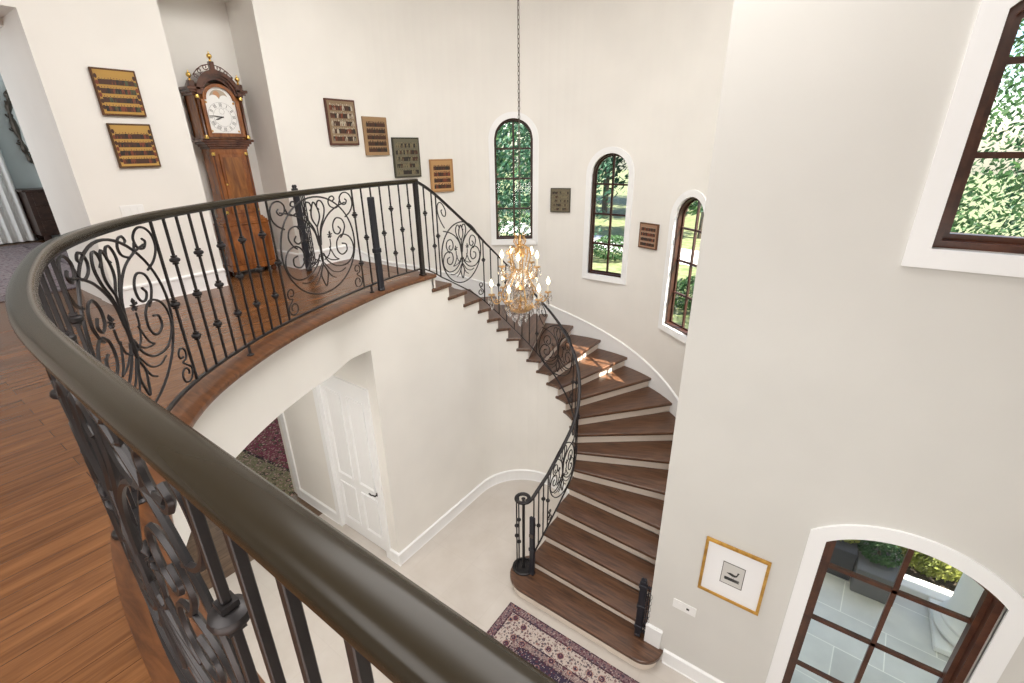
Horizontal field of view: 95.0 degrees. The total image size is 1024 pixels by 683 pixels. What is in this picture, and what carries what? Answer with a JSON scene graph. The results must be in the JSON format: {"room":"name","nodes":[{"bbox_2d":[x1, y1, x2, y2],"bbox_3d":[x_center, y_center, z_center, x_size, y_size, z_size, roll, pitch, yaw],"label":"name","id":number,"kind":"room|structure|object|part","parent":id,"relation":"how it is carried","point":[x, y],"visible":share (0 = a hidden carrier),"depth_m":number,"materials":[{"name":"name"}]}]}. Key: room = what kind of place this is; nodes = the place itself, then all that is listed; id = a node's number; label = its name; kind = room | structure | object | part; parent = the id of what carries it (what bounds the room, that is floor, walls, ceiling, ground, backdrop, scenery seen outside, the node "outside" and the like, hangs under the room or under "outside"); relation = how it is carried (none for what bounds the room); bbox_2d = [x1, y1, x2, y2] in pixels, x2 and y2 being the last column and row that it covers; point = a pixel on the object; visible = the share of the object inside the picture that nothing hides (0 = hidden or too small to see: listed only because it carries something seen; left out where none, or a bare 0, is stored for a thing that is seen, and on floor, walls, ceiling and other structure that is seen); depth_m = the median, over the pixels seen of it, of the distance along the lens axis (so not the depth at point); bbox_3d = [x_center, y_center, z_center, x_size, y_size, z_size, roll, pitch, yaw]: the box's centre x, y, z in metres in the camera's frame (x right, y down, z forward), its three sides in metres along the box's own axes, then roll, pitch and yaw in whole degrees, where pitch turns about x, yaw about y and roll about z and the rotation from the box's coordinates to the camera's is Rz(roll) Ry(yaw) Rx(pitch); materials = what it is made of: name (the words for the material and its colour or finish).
{"room":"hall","nodes":[
{"label":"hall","id":0,"kind":"room"},
{"bbox_2d":[0,74,60,239],"bbox_3d":[-9.968,-3.020,5.840,0.120,4.200,7.700,15,27,33],"label":"wall","id":1,"kind":"structure","parent":0,"point":[23,173],"depth_m":7.98,"materials":[{"name":"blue paint"}]},
{"bbox_2d":[3,90,33,163],"bbox_3d":[-8.116,-3.708,8.196,0.099,1.564,0.977,15,27,33],"label":"mirror","id":2,"kind":"object","parent":1,"relation":"attached to","point":[13,121],"visible":0.25,"depth_m":7.88,"materials":[{"name":"silver metal"}]},
{"bbox_3d":[-8.125,-3.710,8.201,0.001,1.400,0.800,15,27,33],"label":"glass","id":3,"kind":"part","parent":2,"relation":"part of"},
{"bbox_2d":[0,0,388,303],"bbox_3d":[-5.019,-0.289,4.030,1.290,8.000,9.000,15,27,33],"label":"wall","id":4,"kind":"structure","parent":0,"point":[289,56],"depth_m":4.87,"materials":[{"name":"paint"}]},
{"bbox_2d":[88,66,146,116],"bbox_3d":[-3.555,-2.248,4.243,0.034,0.380,0.335,15,27,33],"label":"board","id":5,"kind":"object","parent":4,"relation":"attached to","point":[117,91],"visible":1,"depth_m":4.22,"materials":[{"name":"brown"}]},
{"bbox_2d":[119,204,144,216],"bbox_3d":[-3.648,-1.253,4.517,0.010,0.115,0.190,15,27,33],"label":"light switch","id":6,"kind":"object","parent":4,"relation":"attached to","point":[128,210],"visible":0.73,"depth_m":4.50,"materials":[{"name":"white plastic"}]},
{"bbox_2d":[106,123,160,167],"bbox_3d":[-3.547,-1.839,4.415,0.034,0.380,0.335,15,27,33],"label":"board","id":7,"kind":"object","parent":4,"relation":"attached to","point":[134,146],"visible":1,"depth_m":4.40,"materials":[{"name":"brown"}]},
{"bbox_2d":[117,268,228,307],"bbox_3d":[-3.536,-0.573,4.937,0.027,0.200,1.017,15,27,33],"label":"baseboard","id":8,"kind":"structure","parent":4,"relation":"attached to","point":[128,293],"depth_m":4.92,"materials":[{"name":"white paint"}]},
{"bbox_2d":[277,249,299,268],"bbox_3d":[-2.950,-1.082,6.160,0.555,0.200,0.027,15,27,33],"label":"baseboard","id":9,"kind":"structure","parent":4,"relation":"attached to","point":[291,255],"depth_m":6.12,"materials":[{"name":"white paint"}]},
{"bbox_2d":[298,244,350,269],"bbox_3d":[-2.493,-1.140,6.286,0.027,0.200,0.765,15,27,33],"label":"baseboard","id":10,"kind":"structure","parent":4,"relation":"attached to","point":[342,248],"depth_m":6.34,"materials":[{"name":"white paint"}]},
{"bbox_2d":[323,98,359,144],"bbox_3d":[-2.194,-2.830,6.067,0.034,0.540,0.445,15,27,33],"label":"board","id":11,"kind":"object","parent":4,"relation":"attached to","point":[340,114],"visible":1,"depth_m":6.04,"materials":[{"name":"brown"}]},
{"bbox_2d":[361,116,389,155],"bbox_3d":[-1.888,-2.850,6.521,0.034,0.490,0.410,15,27,33],"label":"board","id":12,"kind":"object","parent":4,"relation":"attached to","point":[375,134],"visible":1,"depth_m":6.50,"materials":[{"name":"brown"}]},
{"bbox_2d":[338,259,435,280],"bbox_3d":[-1.667,-0.940,6.089,1.670,0.043,0.230,15,27,33],"label":"trim","id":13,"kind":"structure","parent":4,"relation":"attached to","point":[393,269],"depth_m":5.97,"materials":[{"name":"brown wood"}]},
{"bbox_2d":[0,239,408,682],"bbox_3d":[-3.266,0.655,2.461,17.200,0.200,8.080,15,27,33],"label":"floor","id":14,"kind":"structure","parent":0,"point":[63,619],"depth_m":2.11,"materials":[{"name":"brown wood"}]},
{"bbox_2d":[0,151,35,243],"bbox_3d":[-9.097,-2.496,6.919,0.118,2.352,2.400,15,27,33],"label":"curtain","id":15,"kind":"object","parent":14,"relation":"on","point":[14,223],"visible":1,"depth_m":7.95,"materials":[{"name":"white fabric"}]},
{"bbox_2d":[15,187,59,240],"bbox_3d":[-7.947,-2.301,8.390,0.659,0.861,1.064,15,27,33],"label":"base cabinet","id":16,"kind":"object","parent":14,"relation":"on","point":[34,201],"visible":0.3,"depth_m":7.95,"materials":[{"name":"brown wood"}]},
{"bbox_3d":[-7.709,-2.498,8.123,0.012,0.202,0.855,15,27,33],"label":"drawer","id":17,"kind":"part","parent":16,"relation":"part of","materials":[{"name":"brown wood"}]},
{"bbox_3d":[-7.706,-2.286,8.210,0.012,0.202,0.855,15,27,33],"label":"drawer","id":18,"kind":"part","parent":16,"relation":"part of","materials":[{"name":"brown wood"}]},
{"bbox_3d":[-7.704,-2.074,8.297,0.012,0.202,0.855,15,27,33],"label":"drawer","id":19,"kind":"part","parent":16,"relation":"part of","materials":[{"name":"brown wood"}]},
{"bbox_2d":[0,242,75,301],"bbox_3d":[-7.126,-0.842,5.958,4.400,0.010,2.600,15,27,33],"label":"bedroom rug","id":20,"kind":"object","parent":14,"relation":"on","point":[11,256],"visible":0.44,"depth_m":6.47,"materials":[{"name":"grey carpet"}]},
{"bbox_2d":[178,52,276,275],"bbox_3d":[-3.287,-1.986,5.475,0.315,2.398,0.621,15,27,33],"label":"clock","id":21,"kind":"object","parent":14,"relation":"on","point":[216,118],"visible":0.91,"depth_m":5.32,"materials":[{"name":"brown wood"}]},
{"bbox_2d":[185,94,248,139],"bbox_3d":[-3.304,-2.517,5.265,0.230,0.473,0.485,15,27,33],"label":"hood","id":22,"kind":"object","parent":21,"relation":"attached to","point":[222,111],"depth_m":5.16,"materials":[{"name":"brown wood"}]},
{"bbox_3d":[-3.288,-2.252,5.364,0.260,0.099,0.572,15,27,33],"label":"trunk moulding","id":23,"kind":"part","parent":21,"relation":"part of","materials":[{"name":"brown wood"}]},
{"bbox_3d":[-3.202,-2.542,5.176,0.042,0.526,0.398,15,27,33],"label":"hood door","id":24,"kind":"part","parent":21,"relation":"part of","materials":[{"name":"brown wood"}]},
{"bbox_3d":[-3.204,-1.837,5.473,0.018,0.656,0.262,15,27,33],"label":"trunk door","id":25,"kind":"part","parent":21,"relation":"part of","materials":[{"name":"brown wood"}]},
{"bbox_3d":[-3.279,-1.471,5.686,0.256,0.090,0.543,15,27,33],"label":"moulding","id":26,"kind":"part","parent":21,"relation":"part of","materials":[{"name":"brown wood"}]},
{"bbox_2d":[291,185,316,271],"bbox_3d":[-2.550,-1.387,5.779,0.056,1.042,0.167,15,27,33],"label":"gate post","id":27,"kind":"object","parent":14,"relation":"on","point":[301,224],"visible":0.73,"depth_m":5.77,"materials":[{"name":"black metal"}]},
{"bbox_2d":[172,304,370,545],"bbox_3d":[0.025,1.317,1.367,2.026,0.590,8.648,-16,27,-32],"label":"wall","id":28,"kind":"structure","parent":0,"point":[240,413],"depth_m":3.85,"materials":[{"name":"paint"}]},
{"bbox_2d":[110,272,436,682],"bbox_3d":[0.356,0.984,1.334,2.770,0.043,9.783,-14,26,-29],"label":"trim","id":29,"kind":"structure","parent":28,"relation":"attached to","point":[193,404],"depth_m":2.72,"materials":[{"name":"brown wood"}]},
{"bbox_2d":[5,179,557,682],"bbox_3d":[0.319,0.459,1.105,2.573,1.105,9.581,-14,26,-28],"label":"balcony railing","id":30,"kind":"object","parent":29,"relation":"on","point":[384,620],"visible":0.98,"depth_m":0.66,"materials":[{"name":"brown metal"}]},
{"bbox_3d":[-1.854,-0.065,2.296,0.061,0.864,0.907,-8,23,-17],"label":"scroll panel","id":31,"kind":"part","parent":30,"relation":"part of","materials":[{"name":"grey metal"}]},
{"bbox_3d":[-0.793,0.448,1.009,0.941,0.865,0.035,16,28,36],"label":"scroll panel","id":32,"kind":"part","parent":30,"relation":"part of","materials":[{"name":"grey metal"}]},
{"bbox_3d":[0.329,0.894,1.276,2.539,0.016,9.551,-14,26,-28],"label":"rail","id":33,"kind":"part","parent":30,"relation":"part of","materials":[{"name":"grey metal"}]},
{"bbox_3d":[-1.717,-0.856,4.219,0.028,0.865,0.977,6,23,17],"label":"scroll panel","id":34,"kind":"part","parent":30,"relation":"part of","materials":[{"name":"grey metal"}]},
{"bbox_3d":[-1.082,-1.297,5.470,0.064,1.074,0.064,15,27,33],"label":"newel post","id":35,"kind":"part","parent":30,"relation":"part of","materials":[{"name":"grey metal"}]},
{"bbox_2d":[367,197,384,290],"bbox_3d":[-1.415,-1.001,4.893,0.056,0.970,0.084,15,27,33],"label":"gate post","id":36,"kind":"object","parent":29,"relation":"on","point":[376,250],"visible":1,"depth_m":4.87,"materials":[{"name":"black metal"}]},
{"bbox_2d":[277,416,296,493],"bbox_3d":[-2.779,0.542,8.073,0.140,3.340,2.655,15,27,33],"label":"wall","id":37,"kind":"structure","parent":0,"point":[278,417],"depth_m":7.43,"materials":[{"name":"paint"}]},
{"bbox_2d":[284,354,367,510],"bbox_3d":[-2.540,1.189,6.486,2.238,3.340,0.140,15,27,33],"label":"wall","id":38,"kind":"structure","parent":0,"point":[301,418],"depth_m":6.85,"materials":[{"name":"paint"}]},
{"bbox_2d":[279,412,301,497],"bbox_3d":[-3.457,1.003,7.022,0.115,3.300,0.042,15,27,33],"label":"trim","id":39,"kind":"structure","parent":38,"relation":"attached to","point":[282,417],"depth_m":7.29,"materials":[{"name":"white paint"}]},
{"bbox_2d":[296,487,338,523],"bbox_3d":[-3.045,2.545,7.334,1.070,0.200,0.027,15,27,33],"label":"baseboard","id":40,"kind":"structure","parent":38,"relation":"attached to","point":[306,497],"depth_m":7.29,"materials":[{"name":"white paint"}]},
{"bbox_2d":[312,375,390,559],"bbox_3d":[-2.117,1.640,6.307,1.180,2.629,0.122,15,27,33],"label":"door","id":41,"kind":"structure","parent":38,"relation":"in","point":[343,409],"depth_m":6.27,"materials":[{"name":"white paint"}]},
{"bbox_3d":[-2.123,1.667,6.308,0.790,2.140,0.021,15,27,33],"label":"panel moulding","id":42,"kind":"part","parent":41,"relation":"part of","materials":[{"name":"white paint"}]},
{"bbox_2d":[389,548,401,566],"bbox_3d":[-1.578,2.925,6.362,0.190,0.200,0.027,15,27,33],"label":"baseboard","id":43,"kind":"structure","parent":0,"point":[395,556],"depth_m":6.35,"materials":[{"name":"white paint"}]},
{"bbox_2d":[362,278,451,552],"bbox_3d":[-1.296,1.103,6.105,0.160,3.758,1.065,15,27,33],"label":"wall","id":44,"kind":"structure","parent":0,"point":[403,366],"depth_m":5.88,"materials":[{"name":"paint"}]},
{"bbox_2d":[399,469,568,563],"bbox_3d":[-0.136,2.699,6.865,1.580,0.200,2.545,15,27,33],"label":"baseboard","id":45,"kind":"structure","parent":44,"relation":"attached to","point":[421,540],"depth_m":7.41,"materials":[{"name":"white paint"}]},
{"bbox_2d":[186,480,694,682],"bbox_3d":[-1.710,3.705,4.885,18.000,0.120,11.600,15,27,33],"label":"floor","id":46,"kind":"structure","parent":0,"point":[467,564],"depth_m":6.17,"materials":[{"name":"stone"}]},
{"bbox_2d":[236,418,295,496],"bbox_3d":[-4.479,1.879,9.252,3.200,0.010,2.600,11,25,27],"label":"floral rug","id":47,"kind":"object","parent":46,"relation":"on","point":[265,454],"visible":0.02,"depth_m":8.61,"materials":[{"name":"red fabric"}]},
{"bbox_2d":[349,244,677,669],"bbox_3d":[0.504,0.620,6.912,4.975,4.014,3.700,15,27,33],"label":"staircase","id":48,"kind":"structure","parent":46,"relation":"on","point":[505,410],"depth_m":6.79,"materials":[{"name":"brown wood"}]},
{"bbox_2d":[416,181,580,575],"bbox_3d":[0.016,0.334,6.207,1.718,4.726,1.926,15,27,33],"label":"stair railing","id":49,"kind":"object","parent":48,"relation":"on","point":[521,564],"visible":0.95,"depth_m":6.15,"materials":[{"name":"grey metal"}]},
{"bbox_3d":[-0.651,-1.152,6.087,0.026,0.795,0.707,17,28,37],"label":"scroll panel","id":50,"kind":"part","parent":49,"relation":"part of","materials":[{"name":"grey metal"}]},
{"bbox_3d":[0.059,0.682,6.428,1.677,3.527,1.739,15,27,33],"label":"rail","id":51,"kind":"part","parent":49,"relation":"part of","materials":[{"name":"grey metal"}]},
{"bbox_3d":[0.145,2.415,5.892,0.052,1.112,0.051,15,27,33],"label":"newel post","id":52,"kind":"part","parent":49,"relation":"part of","materials":[{"name":"grey metal"}]},
{"bbox_3d":[0.651,0.146,6.836,0.646,0.795,0.080,20,30,41],"label":"scroll panel","id":53,"kind":"part","parent":49,"relation":"part of","materials":[{"name":"grey metal"}]},
{"bbox_3d":[0.671,1.699,6.214,0.026,0.794,0.679,14,26,32],"label":"scroll panel","id":54,"kind":"part","parent":49,"relation":"part of","materials":[{"name":"grey metal"}]},
{"bbox_2d":[528,516,535,575],"bbox_3d":[0.249,2.545,5.822,0.084,0.920,0.062,15,27,33],"label":"gate post","id":55,"kind":"object","parent":48,"relation":"on","point":[532,549],"visible":1,"depth_m":5.80,"materials":[{"name":"black metal"}]},
{"bbox_2d":[634,577,651,636],"bbox_3d":[1.427,2.877,5.051,0.167,0.862,0.056,10,25,25],"label":"gate post","id":56,"kind":"object","parent":48,"relation":"on","point":[643,586],"visible":0.98,"depth_m":5.03,"materials":[{"name":"black metal"}]},
{"bbox_2d":[486,602,638,682],"bbox_3d":[0.481,3.776,4.467,2.500,0.010,1.800,15,27,33],"label":"rug","id":57,"kind":"object","parent":46,"relation":"on","point":[553,653],"visible":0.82,"depth_m":5.24,"materials":[{"name":"fabric"}]},
{"bbox_2d":[360,0,733,469],"bbox_3d":[0.847,-1.470,6.720,5.180,8.000,2.590,15,27,33],"label":"wall","id":58,"kind":"structure","parent":0,"point":[642,78],"depth_m":6.94,"materials":[{"name":"paint"}]},
{"bbox_2d":[391,137,421,177],"bbox_3d":[-1.559,-2.725,6.958,0.450,0.550,0.034,-20,29,-39],"label":"board","id":59,"kind":"object","parent":58,"relation":"attached to","point":[405,150],"visible":1,"depth_m":6.94,"materials":[{"name":"black"}]},
{"bbox_2d":[429,159,453,191],"bbox_3d":[-1.101,-2.603,7.370,0.385,0.485,0.034,-13,25,-27],"label":"board","id":60,"kind":"object","parent":58,"relation":"attached to","point":[441,170],"visible":0.98,"depth_m":7.35,"materials":[{"name":"brown"}]},
{"bbox_2d":[488,112,538,244],"bbox_3d":[0.029,-2.654,7.769,0.806,2.064,0.200,-1,22,-1],"label":"window","id":61,"kind":"structure","parent":58,"relation":"in","point":[532,239],"depth_m":7.71,"materials":[{"name":"white paint"}]},
{"bbox_3d":[0.029,-2.666,7.798,0.667,1.892,0.136,-1,22,-1],"label":"frame","id":62,"kind":"part","parent":61,"relation":"part of","materials":[{"name":"brown wood"}]},
{"bbox_2d":[550,188,570,212],"bbox_3d":[0.795,-2.319,7.711,0.330,0.380,0.034,6,23,16],"label":"board","id":63,"kind":"object","parent":58,"relation":"attached to","point":[560,198],"visible":1,"depth_m":7.70,"materials":[{"name":"black"}]},
{"bbox_2d":[582,147,634,284],"bbox_3d":[1.558,-1.997,7.516,0.806,2.077,0.206,15,27,33],"label":"window","id":64,"kind":"structure","parent":58,"relation":"in","point":[607,152],"depth_m":7.52,"materials":[{"name":"white paint"}]},
{"bbox_3d":[1.579,-2.007,7.540,0.667,1.905,0.141,15,27,33],"label":"frame","id":65,"kind":"part","parent":64,"relation":"part of","materials":[{"name":"brown wood"}]},
{"bbox_2d":[638,222,659,249],"bbox_3d":[2.046,-1.582,7.046,0.034,0.375,0.345,-16,27,-32],"label":"board","id":66,"kind":"object","parent":58,"relation":"attached to","point":[648,232],"visible":1,"depth_m":7.02,"materials":[{"name":"brown"}]},
{"bbox_2d":[658,190,705,343],"bbox_3d":[2.460,-1.041,6.562,0.200,2.065,0.806,-7,23,-16],"label":"window","id":67,"kind":"structure","parent":58,"relation":"in","point":[693,195],"depth_m":6.75,"materials":[{"name":"white paint"}]},
{"bbox_3d":[2.491,-1.045,6.571,0.136,1.893,0.667,-7,23,-16],"label":"frame","id":68,"kind":"part","parent":67,"relation":"part of","materials":[{"name":"brown wood"}]},
{"bbox_2d":[647,0,1023,682],"bbox_3d":[4.204,0.412,2.022,6.660,8.000,0.240,15,27,33],"label":"wall","id":69,"kind":"structure","parent":0,"point":[827,379],"depth_m":3.13,"materials":[{"name":"grey paint"}]},
{"bbox_2d":[644,622,662,648],"bbox_3d":[1.526,3.187,5.077,0.177,0.266,0.030,15,27,33],"label":"trim","id":70,"kind":"structure","parent":69,"relation":"attached to","point":[653,635],"depth_m":5.07,"materials":[{"name":"white paint"}]},
{"bbox_2d":[673,598,696,616],"bbox_3d":[1.731,2.674,4.716,0.225,0.115,0.010,15,27,33],"label":"wall plate","id":71,"kind":"object","parent":69,"relation":"attached to","point":[677,604],"visible":1,"depth_m":4.71,"materials":[{"name":"white plastic"}]},
{"bbox_2d":[661,649,723,682],"bbox_3d":[3.852,3.979,3.615,5.450,0.200,0.027,15,27,33],"label":"baseboard","id":72,"kind":"structure","parent":69,"relation":"attached to","point":[669,659],"depth_m":4.94,"materials":[{"name":"white paint"}]},
{"bbox_2d":[697,536,771,615],"bbox_3d":[2.001,2.129,4.263,0.530,0.625,0.031,15,27,33],"label":"framed print","id":73,"kind":"object","parent":69,"relation":"attached to","point":[738,577],"visible":1,"depth_m":4.26,"materials":[{"name":"white paper"}]},
{"bbox_2d":[719,561,745,590],"bbox_3d":[2.003,2.128,4.266,0.188,0.252,0.002,15,27,33],"label":"print","id":74,"kind":"object","parent":73,"relation":"attached to","point":[732,575],"depth_m":4.26,"materials":[{"name":"paper"}]},
{"bbox_2d":[765,524,1023,682],"bbox_3d":[2.957,2.535,3.849,1.260,2.585,0.242,15,27,33],"label":"window","id":75,"kind":"structure","parent":69,"relation":"in","point":[997,594],"depth_m":3.52,"materials":[{"name":"white paint"}]},
{"bbox_2d":[901,0,1023,277],"bbox_3d":[2.953,-1.121,2.315,1.260,1.625,0.242,15,27,33],"label":"window","id":76,"kind":"structure","parent":69,"relation":"in","point":[996,26],"depth_m":2.61,"materials":[{"name":"white paint"}]},
{"bbox_3d":[2.974,-1.133,2.342,1.038,1.403,0.170,15,27,33],"label":"frame","id":77,"kind":"part","parent":76,"relation":"part of","materials":[{"name":"brown wood"}]},
{"bbox_3d":[-1.941,-3.848,1.868,18.300,0.150,11.770,15,27,33],"label":"ceiling","id":78,"kind":"structure","parent":0,"visible":0},
{"bbox_2d":[488,0,551,326],"bbox_3d":[0.077,-2.469,5.170,0.780,4.936,0.807,15,27,33],"label":"chandelier","id":79,"kind":"object","parent":78,"relation":"hanging from","point":[523,296],"visible":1,"depth_m":5.78,"materials":[{"name":"crystal"},{"name":"gold metal"}]},
{"bbox_3d":[-0.085,-0.849,5.779,0.166,0.172,0.091,2,22,6],"label":"candle arm","id":80,"kind":"part","parent":79,"relation":"part of","materials":[{"name":"gold metal"}]},
{"bbox_3d":[-0.060,-0.792,5.899,0.253,0.819,0.118,15,27,33],"label":"cage arm","id":81,"kind":"part","parent":79,"relation":"part of","materials":[{"name":"gold metal"}]},
{"bbox_3d":[-0.015,-0.735,5.758,0.058,0.819,0.263,15,27,33],"label":"cage arm","id":82,"kind":"part","parent":79,"relation":"part of","materials":[{"name":"gold metal"}]},
{"bbox_3d":[0.070,-3.017,4.945,0.024,3.752,0.024,-4,23,-9],"label":"chain","id":83,"kind":"part","parent":79,"relation":"part of","materials":[{"name":"silver metal"}]},
{"bbox_3d":[0.099,-0.839,5.839,0.120,0.970,0.120,15,27,33],"label":"stem","id":84,"kind":"part","parent":79,"relation":"part of","materials":[{"name":"gold metal"}]},
{"bbox_3d":[0.094,-1.232,5.678,0.148,0.147,0.148,4,23,12],"label":"crown","id":85,"kind":"part","parent":79,"relation":"part of","materials":[{"name":"gold metal"}]},
{"bbox_3d":[0.104,-0.415,6.013,0.383,0.093,0.383,15,27,33],"label":"lamp shade","id":86,"kind":"part","parent":79,"relation":"part of","materials":[{"name":"gold metal"}]},
{"bbox_3d":[0.147,-0.722,5.719,0.035,0.819,0.267,-7,23,-16],"label":"cage arm","id":87,"kind":"part","parent":79,"relation":"part of","materials":[{"name":"gold metal"}]},
{"bbox_3d":[0.214,-0.825,5.969,0.057,0.819,0.264,15,27,33],"label":"cage arm","id":88,"kind":"part","parent":79,"relation":"part of","materials":[{"name":"gold metal"}]},
{"bbox_3d":[0.259,-0.768,5.827,0.253,0.819,0.118,15,27,33],"label":"cage arm","id":89,"kind":"part","parent":79,"relation":"part of","materials":[{"name":"gold metal"}]},
{"bbox_3d":[0.272,-0.847,5.761,0.170,0.172,0.090,15,27,33],"label":"candle arm","id":90,"kind":"part","parent":79,"relation":"part of","materials":[{"name":"gold metal"}]},
{"label":"outside","id":91,"kind":"structure","parent":0,"visible":0},
{"bbox_2d":[888,544,959,591],"bbox_3d":[7.493,2.855,7.173,6.840,0.390,4.750,15,27,33],"label":"bed","id":92,"kind":"object","parent":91,"point":[948,585],"depth_m":6.12,"materials":[{"name":"soil"}]},
{"bbox_2d":[896,545,962,581],"bbox_3d":[5.564,2.689,6.196,0.951,0.714,0.970,15,27,33],"label":"bush","id":93,"kind":"object","parent":92,"relation":"on","point":[928,562],"visible":0.12,"depth_m":5.96,"materials":[{"name":"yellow plant"}]},
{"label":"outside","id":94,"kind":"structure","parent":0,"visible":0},
{"bbox_2d":[500,221,698,267],"bbox_3d":[4.936,-6.188,29.264,4.860,0.020,34.644,-17,28,-35],"label":"driveway","id":95,"kind":"structure","parent":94,"point":[685,255],"depth_m":26.27,"materials":[{"name":"grey concrete"}]},
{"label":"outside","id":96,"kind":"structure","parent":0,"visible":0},
{"bbox_2d":[790,572,949,682],"bbox_3d":[5.387,3.996,4.446,6.840,0.400,2.510,15,27,33],"label":"terrace","id":97,"kind":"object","parent":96,"point":[906,630],"depth_m":5.35,"materials":[{"name":"grey stone"}]},
{"bbox_2d":[827,540,857,580],"bbox_3d":[4.330,2.741,6.419,0.575,0.450,0.680,15,27,33],"label":"planter","id":98,"kind":"object","parent":97,"relation":"on","point":[845,554],"visible":0.31,"depth_m":6.06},
{"bbox_2d":[839,539,859,543],"bbox_3d":[4.412,2.481,6.224,0.465,0.272,0.454,15,27,33],"label":"bush","id":99,"kind":"object","parent":98,"relation":"in","point":[848,540],"visible":0.05,"depth_m":6.05,"materials":[{"name":"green plant"}]},
{"bbox_2d":[850,542,900,605],"bbox_3d":[4.636,2.946,6.003,0.430,0.380,0.580,15,27,33],"label":"planter","id":100,"kind":"object","parent":97,"relation":"on","point":[863,566],"visible":0.43,"depth_m":5.82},
{"bbox_2d":[857,540,904,568],"bbox_3d":[4.686,2.663,5.979,0.509,0.235,0.513,15,27,33],"label":"bush","id":101,"kind":"object","parent":100,"relation":"in","point":[865,549],"visible":0.81,"depth_m":5.91,"materials":[{"name":"green plant"}]},
{"bbox_2d":[899,574,952,601],"bbox_3d":[6.880,3.568,4.770,4.740,0.110,0.240,15,27,33],"label":"curb","id":102,"kind":"object","parent":97,"relation":"on","point":[917,587],"depth_m":5.86,"materials":[{"name":"white concrete"}]},
{"bbox_2d":[928,573,983,656],"bbox_3d":[5.221,1.850,4.690,0.790,3.390,0.790,15,27,33],"label":"column","id":103,"kind":"structure","parent":97,"relation":"on","point":[946,631],"depth_m":5.21,"materials":[{"name":"white stone"}]},
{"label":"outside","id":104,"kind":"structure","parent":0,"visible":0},
{"bbox_2d":[500,170,1023,328],"bbox_3d":[31.497,-7.556,32.029,160.000,0.200,160.000,15,27,33],"label":"lawn","id":105,"kind":"structure","parent":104,"point":[619,202],"depth_m":37.44,"materials":[{"name":"green plant"}]},
{"bbox_2d":[496,122,529,235],"bbox_3d":[-0.996,-5.268,14.653,3.790,10.668,3.807,15,27,33],"label":"tree","id":106,"kind":"object","parent":105,"relation":"on","point":[498,141],"visible":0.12,"depth_m":14.67,"materials":[{"name":"green plant"}]},
{"bbox_2d":[502,122,616,244],"bbox_3d":[1.757,-6.622,17.201,4.211,11.362,4.141,7,24,19],"label":"tree","id":107,"kind":"object","parent":105,"relation":"on","point":[608,162],"visible":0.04,"depth_m":17.20,"materials":[{"name":"green plant"}]},
{"bbox_2d":[593,234,623,260],"bbox_3d":[5.303,-4.887,24.491,2.339,1.329,2.390,15,27,33],"label":"bush","id":108,"kind":"object","parent":105,"relation":"on","point":[619,239],"visible":0.62,"depth_m":24.06,"materials":[{"name":"green plant"}]},
{"bbox_2d":[597,156,628,212],"bbox_3d":[8.415,-20.314,39.245,10.291,18.508,10.359,15,27,33],"label":"tree","id":109,"kind":"object","parent":105,"relation":"on","point":[618,160],"visible":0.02,"depth_m":41.71,"materials":[{"name":"green plant"}]},
{"bbox_2d":[674,275,694,310],"bbox_3d":[6.479,-1.720,16.788,1.880,1.300,1.853,15,27,33],"label":"bush","id":110,"kind":"object","parent":105,"relation":"on","point":[682,287],"visible":0.27,"depth_m":16.61,"materials":[{"name":"green plant"}]},
{"bbox_2d":[686,201,703,238],"bbox_3d":[12.055,-12.191,27.747,6.549,12.117,6.553,15,27,33],"label":"tree","id":111,"kind":"object","parent":105,"relation":"on","point":[692,206],"visible":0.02,"depth_m":29.62,"materials":[{"name":"green plant"}]},
{"bbox_3d":[12.047,-12.771,27.509,6.549,10.865,6.553,15,27,33],"label":"crown","id":112,"kind":"part","parent":111,"relation":"part of","materials":[{"name":"green plant"}]},
{"bbox_2d":[950,19,1023,236],"bbox_3d":[9.947,-3.226,11.183,4.786,8.970,4.898,15,27,33],"label":"tree","id":113,"kind":"object","parent":105,"relation":"on","point":[1005,112],"visible":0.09,"depth_m":9.97,"materials":[{"name":"green plant"}]},
{"bbox_2d":[999,127,1023,235],"bbox_3d":[14.097,-3.023,10.101,5.280,9.418,5.365,15,27,33],"label":"tree","id":114,"kind":"object","parent":105,"relation":"on","point":[1010,164],"visible":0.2,"depth_m":11.42,"materials":[{"name":"green plant"}]}
]}

